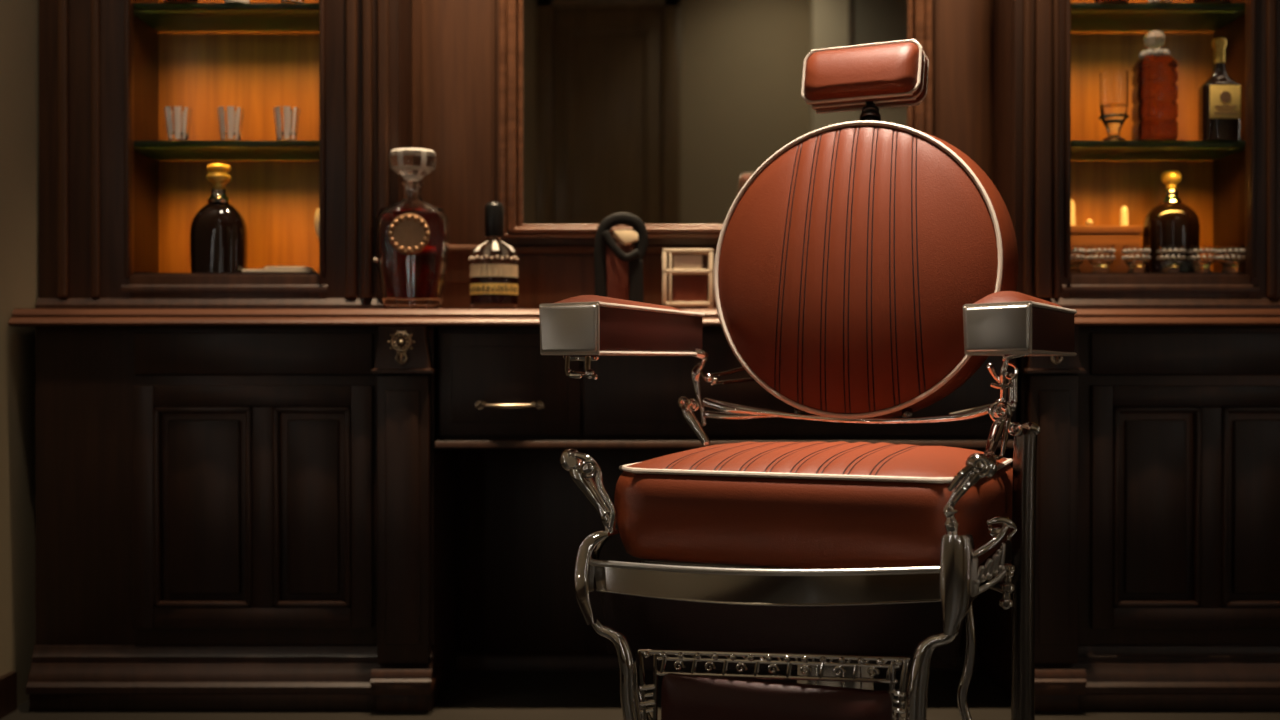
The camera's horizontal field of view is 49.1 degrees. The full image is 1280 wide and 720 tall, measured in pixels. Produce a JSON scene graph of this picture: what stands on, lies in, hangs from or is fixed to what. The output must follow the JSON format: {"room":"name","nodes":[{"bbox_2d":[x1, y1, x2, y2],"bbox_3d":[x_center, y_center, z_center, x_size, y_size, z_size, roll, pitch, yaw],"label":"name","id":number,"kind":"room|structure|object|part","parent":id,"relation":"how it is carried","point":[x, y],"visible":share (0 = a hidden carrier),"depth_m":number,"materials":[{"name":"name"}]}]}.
{"room":"salon","nodes":[
{"label":"salon","id":0,"kind":"room"},
{"bbox_2d":[0,0,38,705],"bbox_3d":[-1.525,-0.905,1.300,0.100,3.450,5.000,0,0,0],"label":"wall","id":1,"kind":"structure","parent":0,"point":[19,19],"depth_m":3.32,"materials":[{"name":"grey paint"}]},
{"bbox_2d":[0,672,16,718],"bbox_3d":[-1.468,0.775,1.040,0.015,0.090,4.480,0,0,0],"label":"baseboard","id":2,"kind":"structure","parent":1,"relation":"attached to","point":[8,682],"depth_m":3.24,"materials":[{"name":"brown wood"}]},
{"bbox_2d":[0,671,1279,719],"bbox_3d":[0.438,0.870,1.300,3.825,0.100,5.000,0,0,0],"label":"floor","id":3,"kind":"structure","parent":0,"point":[468,695],"depth_m":3.30,"materials":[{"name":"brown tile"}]},
{"bbox_2d":[26,326,456,711],"bbox_3d":[-0.953,0.371,3.483,0.946,0.898,0.514,0,0,0],"label":"base cabinet","id":4,"kind":"object","parent":3,"relation":"on","point":[227,518],"visible":1,"depth_m":3.29,"materials":[{"name":"brown wood"}]},
{"bbox_3d":[-0.909,0.345,3.287,0.562,0.570,0.024,0,0,0],"label":"door","id":5,"kind":"part","parent":4,"relation":"part of","materials":[{"name":"brown wood"}]},
{"bbox_2d":[539,39,1076,719],"bbox_3d":[0.316,0.110,2.391,0.786,1.419,0.728,0,0,22],"label":"barber chair","id":6,"kind":"object","parent":3,"relation":"on","point":[866,270],"visible":1,"depth_m":2.23,"materials":[{"name":"leather"}]},
{"bbox_3d":[-0.114,-0.050,2.234,0.100,0.074,0.010,0,0,22],"label":"plate","id":7,"kind":"part","parent":6,"relation":"part of","materials":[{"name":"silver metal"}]},
{"bbox_3d":[-0.081,0.208,2.215,0.103,0.134,0.042,0,0,22],"label":"scroll arm","id":8,"kind":"part","parent":6,"relation":"part of","materials":[{"name":"silver metal"}]},
{"bbox_3d":[-0.038,0.500,2.201,0.124,0.465,0.055,0,0,22],"label":"leg","id":9,"kind":"part","parent":6,"relation":"part of","materials":[{"name":"silver metal"}]},
{"bbox_3d":[-0.020,-0.050,2.453,0.100,0.074,0.472,0,0,23],"label":"armrest","id":10,"kind":"part","parent":6,"relation":"part of","materials":[{"name":"leather"}]},
{"bbox_3d":[0.177,0.333,2.102,0.552,0.064,0.047,0,0,22],"label":"rail","id":11,"kind":"part","parent":6,"relation":"part of","materials":[{"name":"silver metal"}]},
{"bbox_3d":[0.191,0.538,2.080,0.421,0.228,0.013,0,0,22],"label":"lattice frame","id":12,"kind":"part","parent":6,"relation":"part of","materials":[{"name":"silver metal"}]},
{"bbox_3d":[0.308,0.160,2.358,0.568,0.034,0.498,0,0,22],"label":"seat","id":13,"kind":"part","parent":6,"relation":"part of","materials":[{"name":"leather"}]},
{"bbox_3d":[0.368,0.093,2.528,0.550,0.044,0.031,0,0,23],"label":"cross rail","id":14,"kind":"part","parent":6,"relation":"part of","materials":[{"name":"silver metal"}]},
{"bbox_3d":[0.385,-0.168,2.543,0.524,0.537,0.094,0,0,22],"label":"backrest","id":15,"kind":"part","parent":6,"relation":"part of","materials":[{"name":"leather"}]},
{"bbox_3d":[0.435,-0.453,2.648,0.040,0.105,0.063,0,0,22],"label":"headrest stem","id":16,"kind":"part","parent":6,"relation":"part of","materials":[{"name":"black plastic"}]},
{"bbox_3d":[0.428,0.490,2.007,0.097,0.487,0.052,0,0,22],"label":"leg","id":17,"kind":"part","parent":6,"relation":"part of","materials":[{"name":"silver metal"}]},
{"bbox_3d":[0.491,0.197,2.005,0.118,0.130,0.066,0,0,-40],"label":"scroll arm","id":18,"kind":"part","parent":6,"relation":"part of","materials":[{"name":"silver metal"}]},
{"bbox_3d":[0.518,-0.046,2.032,0.092,0.067,0.010,0,0,22],"label":"plate","id":19,"kind":"part","parent":6,"relation":"part of","materials":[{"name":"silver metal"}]},
{"bbox_3d":[0.619,0.392,2.254,0.041,0.570,0.037,0,0,22],"label":"lever post","id":20,"kind":"part","parent":6,"relation":"part of","materials":[{"name":"black metal"}]},
{"bbox_3d":[0.618,-0.047,2.249,0.098,0.070,0.474,0,0,24],"label":"armrest","id":21,"kind":"part","parent":6,"relation":"part of","materials":[{"name":"leather"}]},
{"bbox_2d":[978,326,1279,711],"bbox_3d":[1.592,0.371,3.483,1.396,0.898,0.514,0,0,0],"label":"base cabinet","id":22,"kind":"object","parent":3,"relation":"on","point":[1157,536],"visible":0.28,"depth_m":3.28,"materials":[{"name":"brown wood"}]},
{"bbox_2d":[8,308,1279,327],"bbox_3d":[0.415,-0.100,3.523,3.770,0.042,0.533,0,0,0],"label":"countertop","id":23,"kind":"structure","parent":22,"relation":"on","point":[21,317],"depth_m":3.27,"materials":[{"name":"brown wood"}]},
{"bbox_2d":[35,0,411,307],"bbox_3d":[-1.030,-0.861,3.550,0.920,1.478,0.379,0,0,0],"label":"display cabinet","id":24,"kind":"object","parent":23,"relation":"on","point":[119,200],"visible":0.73,"depth_m":3.42,"materials":[{"name":"brown wood"}]},
{"bbox_2d":[164,106,191,140],"bbox_3d":[-1.146,-0.583,3.475,0.066,0.082,0.066,0,0,0],"label":"tumbler","id":25,"kind":"object","parent":24,"relation":"on","point":[178,118],"visible":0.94,"depth_m":3.45,"materials":[{"name":"clear glass"}]},
{"bbox_2d":[163,0,197,2],"bbox_3d":[-1.140,-1.002,3.475,0.085,0.240,0.085,0,0,0],"label":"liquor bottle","id":26,"kind":"object","parent":24,"relation":"on","point":[164,1],"visible":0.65,"depth_m":3.45,"materials":[{"name":"brown glass"}]},
{"bbox_2d":[190,164,247,272],"bbox_3d":[-1.052,-0.352,3.500,0.139,0.274,0.104,0,0,0],"label":"bottle","id":27,"kind":"object","parent":24,"relation":"on","point":[218,230],"visible":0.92,"depth_m":3.46,"materials":[{"name":"black glass"}]},
{"bbox_2d":[134,3,318,30],"bbox_3d":[-1.014,-0.874,3.572,0.513,0.016,0.235,0,0,0],"label":"glass shelf","id":28,"kind":"object","parent":24,"relation":"attached to","point":[148,16],"depth_m":3.53,"materials":[{"name":"green"}]},
{"bbox_2d":[134,141,318,159],"bbox_3d":[-1.014,-0.534,3.572,0.513,0.016,0.235,0,0,0],"label":"glass shelf","id":29,"kind":"object","parent":24,"relation":"attached to","point":[143,150],"depth_m":3.52,"materials":[{"name":"green"}]},
{"bbox_2d":[217,106,243,140],"bbox_3d":[-1.016,-0.583,3.475,0.066,0.082,0.066,0,0,0],"label":"tumbler","id":30,"kind":"object","parent":24,"relation":"on","point":[230,118],"visible":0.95,"depth_m":3.45,"materials":[{"name":"clear glass"}]},
{"bbox_2d":[225,0,249,2],"bbox_3d":[-1.000,-0.982,3.475,0.061,0.200,0.061,0,0,0],"label":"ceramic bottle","id":31,"kind":"object","parent":24,"relation":"on","point":[226,1],"visible":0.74,"depth_m":3.46,"materials":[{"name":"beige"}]},
{"bbox_3d":[-1.014,-0.748,3.710,0.515,1.065,0.020,0,0,0],"label":"panel","id":32,"kind":"part","parent":24,"relation":"part of","materials":[{"name":"brown wood"}]},
{"bbox_2d":[242,267,315,272],"bbox_3d":[-0.900,-0.223,3.496,0.170,0.016,0.068,0,0,0],"label":"folded cloth","id":33,"kind":"object","parent":24,"relation":"on","point":[266,269],"visible":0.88,"depth_m":3.46,"materials":[{"name":"beige fabric"}]},
{"bbox_2d":[273,106,299,140],"bbox_3d":[-0.877,-0.583,3.475,0.066,0.082,0.066,0,0,0],"label":"tumbler","id":34,"kind":"object","parent":24,"relation":"on","point":[286,118],"visible":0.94,"depth_m":3.45,"materials":[{"name":"clear glass"}]},
{"bbox_2d":[281,0,304,2],"bbox_3d":[-0.862,-0.929,3.475,0.076,0.094,0.076,0,0,0],"label":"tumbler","id":35,"kind":"object","parent":24,"relation":"on","point":[282,1],"visible":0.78,"depth_m":3.46,"materials":[{"name":"clear glass"}]},
{"bbox_2d":[314,208,318,238],"bbox_3d":[-0.800,-0.299,3.550,0.057,0.168,0.057,0,0,0],"label":"goblet","id":36,"kind":"object","parent":24,"relation":"on","point":[316,218],"visible":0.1,"depth_m":3.53,"materials":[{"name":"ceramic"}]},
{"bbox_2d":[373,148,449,307],"bbox_3d":[-0.544,-0.311,3.343,0.176,0.380,0.116,0,0,0],"label":"decanter","id":37,"kind":"object","parent":23,"relation":"on","point":[412,233],"visible":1,"depth_m":3.30,"materials":[{"name":"clear glass"}]},
{"bbox_2d":[468,202,518,307],"bbox_3d":[-0.354,-0.253,3.398,0.122,0.263,0.121,0,0,0],"label":"bottle","id":38,"kind":"object","parent":23,"relation":"on","point":[493,263],"visible":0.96,"depth_m":3.35,"materials":[{"name":"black glass"}]},
{"bbox_2d":[606,243,631,299],"bbox_3d":[-0.054,-0.209,3.460,0.068,0.174,0.062,0,0,0],"label":"case","id":39,"kind":"object","parent":23,"relation":"on","point":[617,273],"visible":0.46,"depth_m":3.43,"materials":[{"name":"brown leather"}]},
{"bbox_3d":[-0.054,-0.279,3.460,0.068,0.033,0.062,0,0,0],"label":"lid","id":40,"kind":"part","parent":39,"relation":"part of","materials":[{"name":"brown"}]},
{"bbox_2d":[594,212,647,302],"bbox_3d":[-0.046,-0.239,3.424,0.134,0.244,0.020,0,0,0],"label":"leather strop","id":41,"kind":"object","parent":23,"relation":"on","point":[639,235],"visible":0.89,"depth_m":3.42,"materials":[{"name":"black leather"}]},
{"bbox_2d":[662,249,712,307],"bbox_3d":[0.118,-0.198,3.480,0.124,0.153,0.060,0,0,0],"label":"display stand","id":42,"kind":"object","parent":23,"relation":"on","point":[665,271],"visible":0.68,"depth_m":3.45,"materials":[{"name":"beige wood"}]},
{"bbox_2d":[673,255,701,268],"bbox_3d":[0.118,-0.242,3.478,0.072,0.036,0.044,0,0,0],"label":"box","id":43,"kind":"object","parent":42,"relation":"on","point":[679,261],"visible":0.86,"depth_m":3.46,"materials":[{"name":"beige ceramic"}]},
{"bbox_2d":[672,276,706,301],"bbox_3d":[0.123,-0.176,3.479,0.085,0.064,0.042,0,0,0],"label":"box","id":44,"kind":"object","parent":42,"relation":"on","point":[684,288],"visible":0.97,"depth_m":3.46,"materials":[{"name":"brown wood"}]},
{"bbox_2d":[412,0,993,307],"bbox_3d":[0.163,-0.861,3.671,1.504,1.478,0.139,0,0,0],"label":"panelling","id":45,"kind":"object","parent":23,"relation":"on","point":[455,43],"visible":0.15,"depth_m":3.61,"materials":[{"name":"brown wood"}]},
{"bbox_2d":[499,0,931,237],"bbox_3d":[0.194,-0.938,3.594,1.112,1.245,0.034,0,0,0],"label":"wall mirror","id":46,"kind":"object","parent":45,"relation":"attached to","point":[660,113],"visible":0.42,"depth_m":3.60,"materials":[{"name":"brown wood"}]},
{"bbox_2d":[435,327,1016,448],"bbox_3d":[0.206,0.065,3.499,1.370,0.286,0.482,0,0,0],"label":"drawer unit","id":47,"kind":"object","parent":23,"relation":"attached to","point":[497,390],"visible":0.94,"depth_m":3.29,"materials":[{"name":"brown wood"}]},
{"bbox_3d":[-0.306,0.058,3.302,0.334,0.245,0.018,0,0,0],"label":"drawer","id":48,"kind":"part","parent":47,"relation":"part of","materials":[{"name":"brown wood"}]},
{"bbox_3d":[-0.305,0.106,3.276,0.164,0.022,0.036,0,0,0],"label":"handle","id":49,"kind":"part","parent":47,"relation":"part of","materials":[{"name":"gold metal"}]},
{"bbox_3d":[0.206,0.198,3.502,1.370,0.020,0.475,0,0,0],"label":"rail","id":50,"kind":"part","parent":47,"relation":"part of","materials":[{"name":"brown wood"}]},
{"bbox_2d":[994,0,1279,307],"bbox_3d":[1.387,-0.861,3.550,0.985,1.478,0.379,0,0,0],"label":"display cabinet","id":51,"kind":"object","parent":23,"relation":"on","point":[1050,151],"visible":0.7,"depth_m":3.42,"materials":[{"name":"brown wood"}]},
{"bbox_2d":[1071,245,1085,272],"bbox_3d":[1.076,-0.250,3.492,0.070,0.070,0.069,0,0,0],"label":"shot glass","id":52,"kind":"object","parent":51,"relation":"on","point":[1077,251],"visible":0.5,"depth_m":3.47,"materials":[{"name":"white"}]},
{"bbox_2d":[1086,245,1115,272],"bbox_3d":[1.150,-0.250,3.492,0.070,0.070,0.069,0,0,0],"label":"shot glass","id":53,"kind":"object","parent":51,"relation":"on","point":[1100,257],"visible":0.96,"depth_m":3.47,"materials":[{"name":"white"}]},
{"bbox_2d":[1071,219,1142,272],"bbox_3d":[1.165,-0.288,3.625,0.236,0.146,0.116,0,0,0],"label":"box","id":54,"kind":"object","parent":51,"relation":"on","point":[1119,236],"visible":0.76,"depth_m":3.57,"materials":[{"name":"brown wood"}]},
{"bbox_2d":[1071,199,1075,224],"bbox_3d":[1.106,-0.381,3.625,0.043,0.075,0.043,0,0,0],"label":"candle","id":55,"kind":"object","parent":54,"relation":"on","point":[1073,218],"visible":0.16,"depth_m":3.61,"materials":[{"name":"beige wax"}]},
{"bbox_3d":[1.153,-0.352,3.590,0.018,0.018,0.018,0,0,0],"label":"knob","id":56,"kind":"part","parent":54,"relation":"part of","materials":[{"name":"beige"}]},
{"bbox_3d":[1.165,-0.332,3.625,0.236,0.022,0.116,0,0,0],"label":"lid","id":57,"kind":"part","parent":54,"relation":"part of","materials":[{"name":"brown wood"}]},
{"bbox_2d":[1120,206,1127,224],"bbox_3d":[1.255,-0.371,3.630,0.022,0.056,0.022,0,0,0],"label":"candle","id":58,"kind":"object","parent":54,"relation":"on","point":[1123,211],"visible":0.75,"depth_m":3.62,"materials":[{"name":"beige wax"}]},
{"bbox_2d":[1094,0,1127,2],"bbox_3d":[1.170,-1.002,3.475,0.081,0.240,0.081,0,0,0],"label":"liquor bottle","id":59,"kind":"object","parent":51,"relation":"on","point":[1095,1],"visible":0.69,"depth_m":3.45,"materials":[{"name":"brown"}]},
{"bbox_2d":[1099,69,1128,140],"bbox_3d":[1.176,-0.628,3.475,0.073,0.172,0.073,0,0,0],"label":"stemmed glass","id":60,"kind":"object","parent":51,"relation":"on","point":[1113,84],"visible":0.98,"depth_m":3.45,"materials":[{"name":"white"}]},
{"bbox_2d":[1122,245,1150,272],"bbox_3d":[1.238,-0.250,3.492,0.070,0.070,0.069,0,0,0],"label":"shot glass","id":61,"kind":"object","parent":51,"relation":"on","point":[1135,257],"visible":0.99,"depth_m":3.47,"materials":[{"name":"white"}]},
{"bbox_3d":[1.272,-0.748,3.710,0.487,1.065,0.020,0,0,0],"label":"panel","id":62,"kind":"part","parent":51,"relation":"part of","materials":[{"name":"brown wood"}]},
{"bbox_2d":[1131,30,1177,140],"bbox_3d":[1.279,-0.680,3.480,0.098,0.276,0.098,0,0,0],"label":"decanter","id":63,"kind":"object","parent":51,"relation":"on","point":[1154,93],"visible":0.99,"depth_m":3.44,"materials":[{"name":"brown glass"}]},
{"bbox_2d":[1071,3,1244,30],"bbox_3d":[1.272,-0.874,3.572,0.485,0.016,0.235,0,0,0],"label":"glass shelf","id":64,"kind":"object","parent":51,"relation":"attached to","point":[1084,16],"depth_m":3.53,"materials":[{"name":"green"}]},
{"bbox_2d":[1071,141,1244,159],"bbox_3d":[1.272,-0.534,3.572,0.485,0.016,0.235,0,0,0],"label":"glass shelf","id":65,"kind":"object","parent":51,"relation":"attached to","point":[1080,150],"depth_m":3.52,"materials":[{"name":"green"}]},
{"bbox_2d":[1147,0,1171,2],"bbox_3d":[1.290,-0.931,3.475,0.079,0.098,0.079,0,0,0],"label":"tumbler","id":66,"kind":"object","parent":51,"relation":"on","point":[1148,1],"visible":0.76,"depth_m":3.46,"materials":[{"name":"clear glass"}]},
{"bbox_2d":[1142,171,1199,272],"bbox_3d":[1.360,-0.350,3.585,0.138,0.270,0.104,0,0,0],"label":"bottle","id":67,"kind":"object","parent":51,"relation":"on","point":[1170,222],"visible":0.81,"depth_m":3.55,"materials":[{"name":"black glass"}]},
{"bbox_2d":[1156,245,1185,272],"bbox_3d":[1.325,-0.250,3.492,0.070,0.070,0.069,0,0,0],"label":"shot glass","id":68,"kind":"object","parent":51,"relation":"on","point":[1170,257],"visible":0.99,"depth_m":3.47,"materials":[{"name":"white"}]},
{"bbox_2d":[1187,245,1216,272],"bbox_3d":[1.402,-0.250,3.492,0.070,0.070,0.069,0,0,0],"label":"shot glass","id":69,"kind":"object","parent":51,"relation":"on","point":[1201,257],"visible":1,"depth_m":3.47,"materials":[{"name":"white"}]},
{"bbox_2d":[1193,0,1230,2],"bbox_3d":[1.420,-1.002,3.475,0.089,0.240,0.089,0,0,0],"label":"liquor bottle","id":70,"kind":"object","parent":51,"relation":"on","point":[1194,1],"visible":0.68,"depth_m":3.45,"materials":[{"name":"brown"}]},
{"bbox_2d":[1198,38,1240,140],"bbox_3d":[1.440,-0.671,3.478,0.098,0.258,0.072,0,0,0],"label":"bottle","id":71,"kind":"object","parent":51,"relation":"on","point":[1219,97],"visible":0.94,"depth_m":3.45,"materials":[{"name":"black glass"}]},
{"bbox_2d":[1216,245,1244,272],"bbox_3d":[1.474,-0.250,3.492,0.070,0.070,0.069,0,0,0],"label":"shot glass","id":72,"kind":"object","parent":51,"relation":"on","point":[1230,257],"visible":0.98,"depth_m":3.47,"materials":[{"name":"white"}]},
{"bbox_3d":[1.340,0.345,3.287,0.560,0.570,0.024,0,0,0],"label":"door","id":73,"kind":"part","parent":22,"relation":"part of","materials":[{"name":"brown wood"}]}
]}

